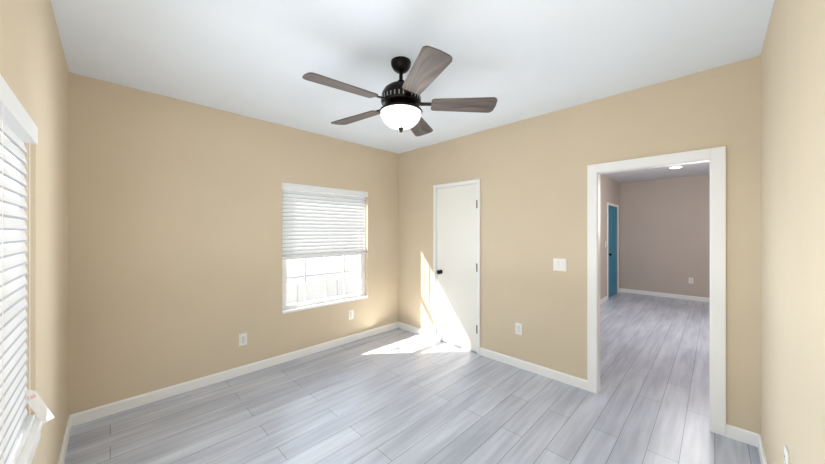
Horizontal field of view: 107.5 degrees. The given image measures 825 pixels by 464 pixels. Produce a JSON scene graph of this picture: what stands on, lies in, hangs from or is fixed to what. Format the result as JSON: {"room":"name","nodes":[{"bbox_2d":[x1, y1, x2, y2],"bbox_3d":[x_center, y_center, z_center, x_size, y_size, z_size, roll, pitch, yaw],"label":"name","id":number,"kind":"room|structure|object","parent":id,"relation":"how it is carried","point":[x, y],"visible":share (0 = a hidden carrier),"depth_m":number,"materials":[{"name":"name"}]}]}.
{"room":"empty bedroom","nodes":[
{"label":"empty bedroom","id":0,"kind":"room"},
{"bbox_2d":[0,0,68,463],"bbox_3d":[-1.235,0.126,0.853,0.120,2.549,3.613,0,0,-45],"label":"wall","id":1,"kind":"structure","parent":0,"point":[34,72],"depth_m":1.39,"materials":[{"name":"beige paint"}]},
{"bbox_2d":[16,415,42,463],"bbox_3d":[-1.141,0.780,0.817,0.082,0.089,1.110,0,0,-45],"label":"sill","id":2,"kind":"structure","parent":1,"relation":"attached to","point":[27,453],"depth_m":1.07,"materials":[{"name":"white wood"}]},
{"bbox_2d":[58,414,73,463],"bbox_3d":[-1.230,1.357,0.943,0.013,0.085,3.493,0,0,-45],"label":"baseboard","id":3,"kind":"structure","parent":1,"relation":"attached to","point":[70,422],"depth_m":1.95,"materials":[{"name":"white wood"}]},
{"bbox_2d":[69,72,397,414],"bbox_3d":[-1.381,0.126,3.346,3.439,2.549,0.120,0,0,-45],"label":"wall","id":4,"kind":"structure","parent":0,"point":[175,241],"depth_m":2.66,"materials":[{"name":"beige paint"}]},
{"bbox_2d":[74,322,397,425],"bbox_3d":[-1.324,1.357,3.310,3.169,0.085,0.013,0,0,-45],"label":"baseboard","id":5,"kind":"structure","parent":4,"relation":"attached to","point":[88,415],"depth_m":2.77,"materials":[{"name":"white wood"}]},
{"bbox_2d":[239,333,246,345],"bbox_3d":[-1.665,1.055,2.972,0.072,0.118,0.008,0,0,-45],"label":"electrical outlet","id":6,"kind":"object","parent":4,"relation":"attached to","point":[242,338],"visible":1,"depth_m":2.97,"materials":[{"name":"white plastic"}]},
{"bbox_2d":[282,254,364,309],"bbox_3d":[-1.060,0.162,3.706,1.130,1.397,0.055,0,0,-45],"label":"window","id":7,"kind":"structure","parent":4,"relation":"in","point":[360,276],"depth_m":3.70,"materials":[{"name":"white plastic"}]},
{"bbox_2d":[282,182,367,259],"bbox_3d":[-1.011,-0.119,3.657,1.134,0.832,0.068,0,0,-45],"label":"window blind","id":8,"kind":"object","parent":4,"relation":"attached to","point":[328,223],"visible":0.88,"depth_m":3.60,"materials":[{"name":"white plastic"}]},
{"bbox_2d":[282,295,367,313],"bbox_3d":[-1.017,0.869,3.663,1.130,0.026,0.068,0,0,-45],"label":"window sill","id":9,"kind":"structure","parent":4,"relation":"attached to","point":[321,305],"depth_m":3.58,"materials":[{"name":"white wood"}]},
{"bbox_2d":[349,310,353,319],"bbox_3d":[-0.782,1.055,3.855,0.072,0.118,0.008,0,0,-45],"label":"electrical outlet","id":10,"kind":"object","parent":4,"relation":"attached to","point":[351,314],"visible":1,"depth_m":3.85,"materials":[{"name":"white plastic"}]},
{"bbox_2d":[64,292,760,463],"bbox_3d":[2.212,1.450,3.614,8.900,0.100,4.823,0,0,-45],"label":"floor","id":11,"kind":"structure","parent":0,"point":[397,396],"depth_m":2.36,"materials":[{"name":"grey laminate"}]},
{"bbox_2d":[50,0,774,182],"bbox_3d":[2.212,-1.199,3.614,8.900,0.100,4.823,0,0,-45],"label":"ceiling","id":12,"kind":"structure","parent":0,"point":[519,60],"depth_m":1.91,"materials":[{"name":"paint"}]},
{"bbox_2d":[302,46,496,135],"bbox_3d":[-0.110,-0.908,2.040,1.230,0.482,1.237,0,0,-45],"label":"ceiling fan","id":13,"kind":"object","parent":12,"relation":"hanging from","point":[400,109],"visible":1,"depth_m":1.94,"materials":[{"name":"brown wood"}]},
{"bbox_2d":[398,56,759,433],"bbox_3d":[1.082,0.126,3.170,0.036,2.549,3.613,0,0,-45],"label":"wall","id":14,"kind":"structure","parent":0,"point":[530,173],"depth_m":2.81,"materials":[{"name":"beige paint"}]},
{"bbox_2d":[398,322,432,338],"bbox_3d":[0.046,1.357,4.172,0.013,0.085,0.645,0,0,-45],"label":"baseboard","id":15,"kind":"structure","parent":14,"relation":"attached to","point":[422,332],"depth_m":4.17,"materials":[{"name":"white wood"}]},
{"bbox_2d":[433,179,479,354],"bbox_3d":[0.548,0.397,3.720,0.086,2.007,0.699,0,0,-45],"label":"door frame","id":16,"kind":"structure","parent":14,"relation":"attached to","point":[461,183],"depth_m":3.79,"materials":[{"name":"white wood"}]},
{"bbox_2d":[437,184,476,351],"bbox_3d":[0.525,0.414,3.688,0.102,1.948,0.617,0,0,-45],"label":"closet door","id":17,"kind":"structure","parent":14,"relation":"in","point":[457,265],"depth_m":3.69,"materials":[{"name":"white painted wood"},{"name":"dark bronze metal"}]},
{"bbox_2d":[515,322,521,334],"bbox_3d":[1.098,1.000,3.123,0.008,0.118,0.072,0,0,-45],"label":"electrical outlet","id":18,"kind":"object","parent":14,"relation":"attached to","point":[518,328],"visible":1,"depth_m":3.12,"materials":[{"name":"white plastic"}]},
{"bbox_2d":[480,347,586,389],"bbox_3d":[1.160,1.357,3.058,0.013,0.085,1.095,0,0,-45],"label":"baseboard","id":19,"kind":"structure","parent":14,"relation":"attached to","point":[556,375],"depth_m":2.98,"materials":[{"name":"white wood"}]},
{"bbox_2d":[553,258,566,270],"bbox_3d":[1.382,0.307,2.837,0.011,0.118,0.118,0,0,-45],"label":"light switch","id":20,"kind":"object","parent":14,"relation":"attached to","point":[559,264],"visible":1,"depth_m":2.84,"materials":[{"name":"white plastic"}]},
{"bbox_2d":[587,146,725,436],"bbox_3d":[1.877,0.406,2.401,0.104,1.988,0.849,0,0,-45],"label":"trim","id":21,"kind":"structure","parent":14,"relation":"attached to","point":[715,157],"depth_m":2.13,"materials":[{"name":"white wood"}]},
{"bbox_2d":[600,174,619,299],"bbox_3d":[2.915,0.126,5.224,5.389,2.549,0.120,0,0,-45],"label":"wall","id":22,"kind":"structure","parent":0,"point":[609,190],"depth_m":6.15,"materials":[{"name":"beige paint"}]},
{"bbox_2d":[600,296,607,304],"bbox_3d":[2.534,1.357,4.750,4.179,0.085,0.013,0,0,-45],"label":"baseboard","id":23,"kind":"structure","parent":22,"relation":"attached to","point":[604,299],"depth_m":6.00,"materials":[{"name":"white wood"}]},
{"bbox_2d":[608,206,616,297],"bbox_3d":[4.370,0.418,6.590,0.884,1.940,0.107,0,0,-45],"label":"hall door","id":24,"kind":"structure","parent":22,"relation":"in","point":[612,250],"depth_m":6.62,"materials":[{"name":"teal wood"}]},
{"bbox_2d":[607,202,618,295],"bbox_3d":[4.373,0.393,6.587,1.010,2.015,0.015,0,0,-45],"label":"door frame","id":25,"kind":"structure","parent":22,"relation":"attached to","point":[611,204],"depth_m":6.45,"materials":[{"name":"white wood"}]},
{"bbox_2d":[620,174,709,297],"bbox_3d":[5.921,0.126,6.114,0.120,2.549,3.113,0,0,-45],"label":"wall","id":26,"kind":"structure","parent":0,"point":[664,235],"depth_m":6.49,"materials":[{"name":"beige paint"}]},
{"bbox_2d":[619,288,709,301],"bbox_3d":[5.874,1.357,6.067,0.013,0.085,2.873,0,0,-45],"label":"baseboard","id":27,"kind":"structure","parent":26,"relation":"attached to","point":[668,295],"depth_m":6.49,"materials":[{"name":"white wood"}]},
{"bbox_2d":[760,0,824,463],"bbox_3d":[1.131,0.126,0.749,3.319,2.549,0.120,0,0,-45],"label":"wall","id":28,"kind":"structure","parent":0,"point":[792,237],"depth_m":1.14,"materials":[{"name":"beige paint"}]},
{"bbox_2d":[754,432,766,463],"bbox_3d":[1.137,1.357,0.849,3.169,0.085,0.013,0,0,-45],"label":"baseboard","id":29,"kind":"structure","parent":28,"relation":"attached to","point":[758,443],"depth_m":1.88,"materials":[{"name":"white wood"}]},
{"bbox_2d":[784,445,788,463],"bbox_3d":[1.524,0.945,1.234,0.072,0.118,0.008,0,0,-45],"label":"electrical outlet","id":30,"kind":"object","parent":28,"relation":"attached to","point":[786,457],"visible":1,"depth_m":1.23,"materials":[{"name":"white plastic"}]},
{"label":"outside","id":31,"kind":"structure","parent":0,"visible":0},
{"bbox_2d":[284,189,357,283],"bbox_3d":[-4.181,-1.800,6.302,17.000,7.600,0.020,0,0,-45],"label":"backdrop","id":32,"kind":"structure","parent":31,"point":[320,265],"depth_m":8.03,"materials":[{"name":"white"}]},
{"bbox_3d":[0.000,2.010,0.000,80.000,0.020,80.000,0,0,-45],"label":"ground","id":33,"kind":"structure","parent":31,"visible":0},
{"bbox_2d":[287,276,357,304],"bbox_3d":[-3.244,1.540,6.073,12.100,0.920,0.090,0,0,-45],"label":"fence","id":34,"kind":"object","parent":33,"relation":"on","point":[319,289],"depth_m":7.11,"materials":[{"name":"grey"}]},
{"bbox_3d":[-1.190,0.160,0.769,0.055,1.160,1.050,0,0,-45],"label":"window","id":35,"kind":"structure","parent":0,"visible":0},
{"bbox_2d":[0,74,37,463],"bbox_3d":[-1.138,0.167,0.819,0.068,1.170,1.052,0,0,-45],"label":"window blind","id":36,"kind":"object","parent":35,"relation":"attached to","point":[18,128],"visible":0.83,"depth_m":1.01,"materials":[{"name":"white plastic"}]},
{"bbox_2d":[25,389,54,423],"bbox_3d":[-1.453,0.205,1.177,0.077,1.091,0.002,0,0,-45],"label":"tag","id":37,"kind":"object","parent":36,"relation":"hanging from","point":[41,410],"visible":0.96,"depth_m":1.18,"materials":[{"name":"white paper"}]}
]}

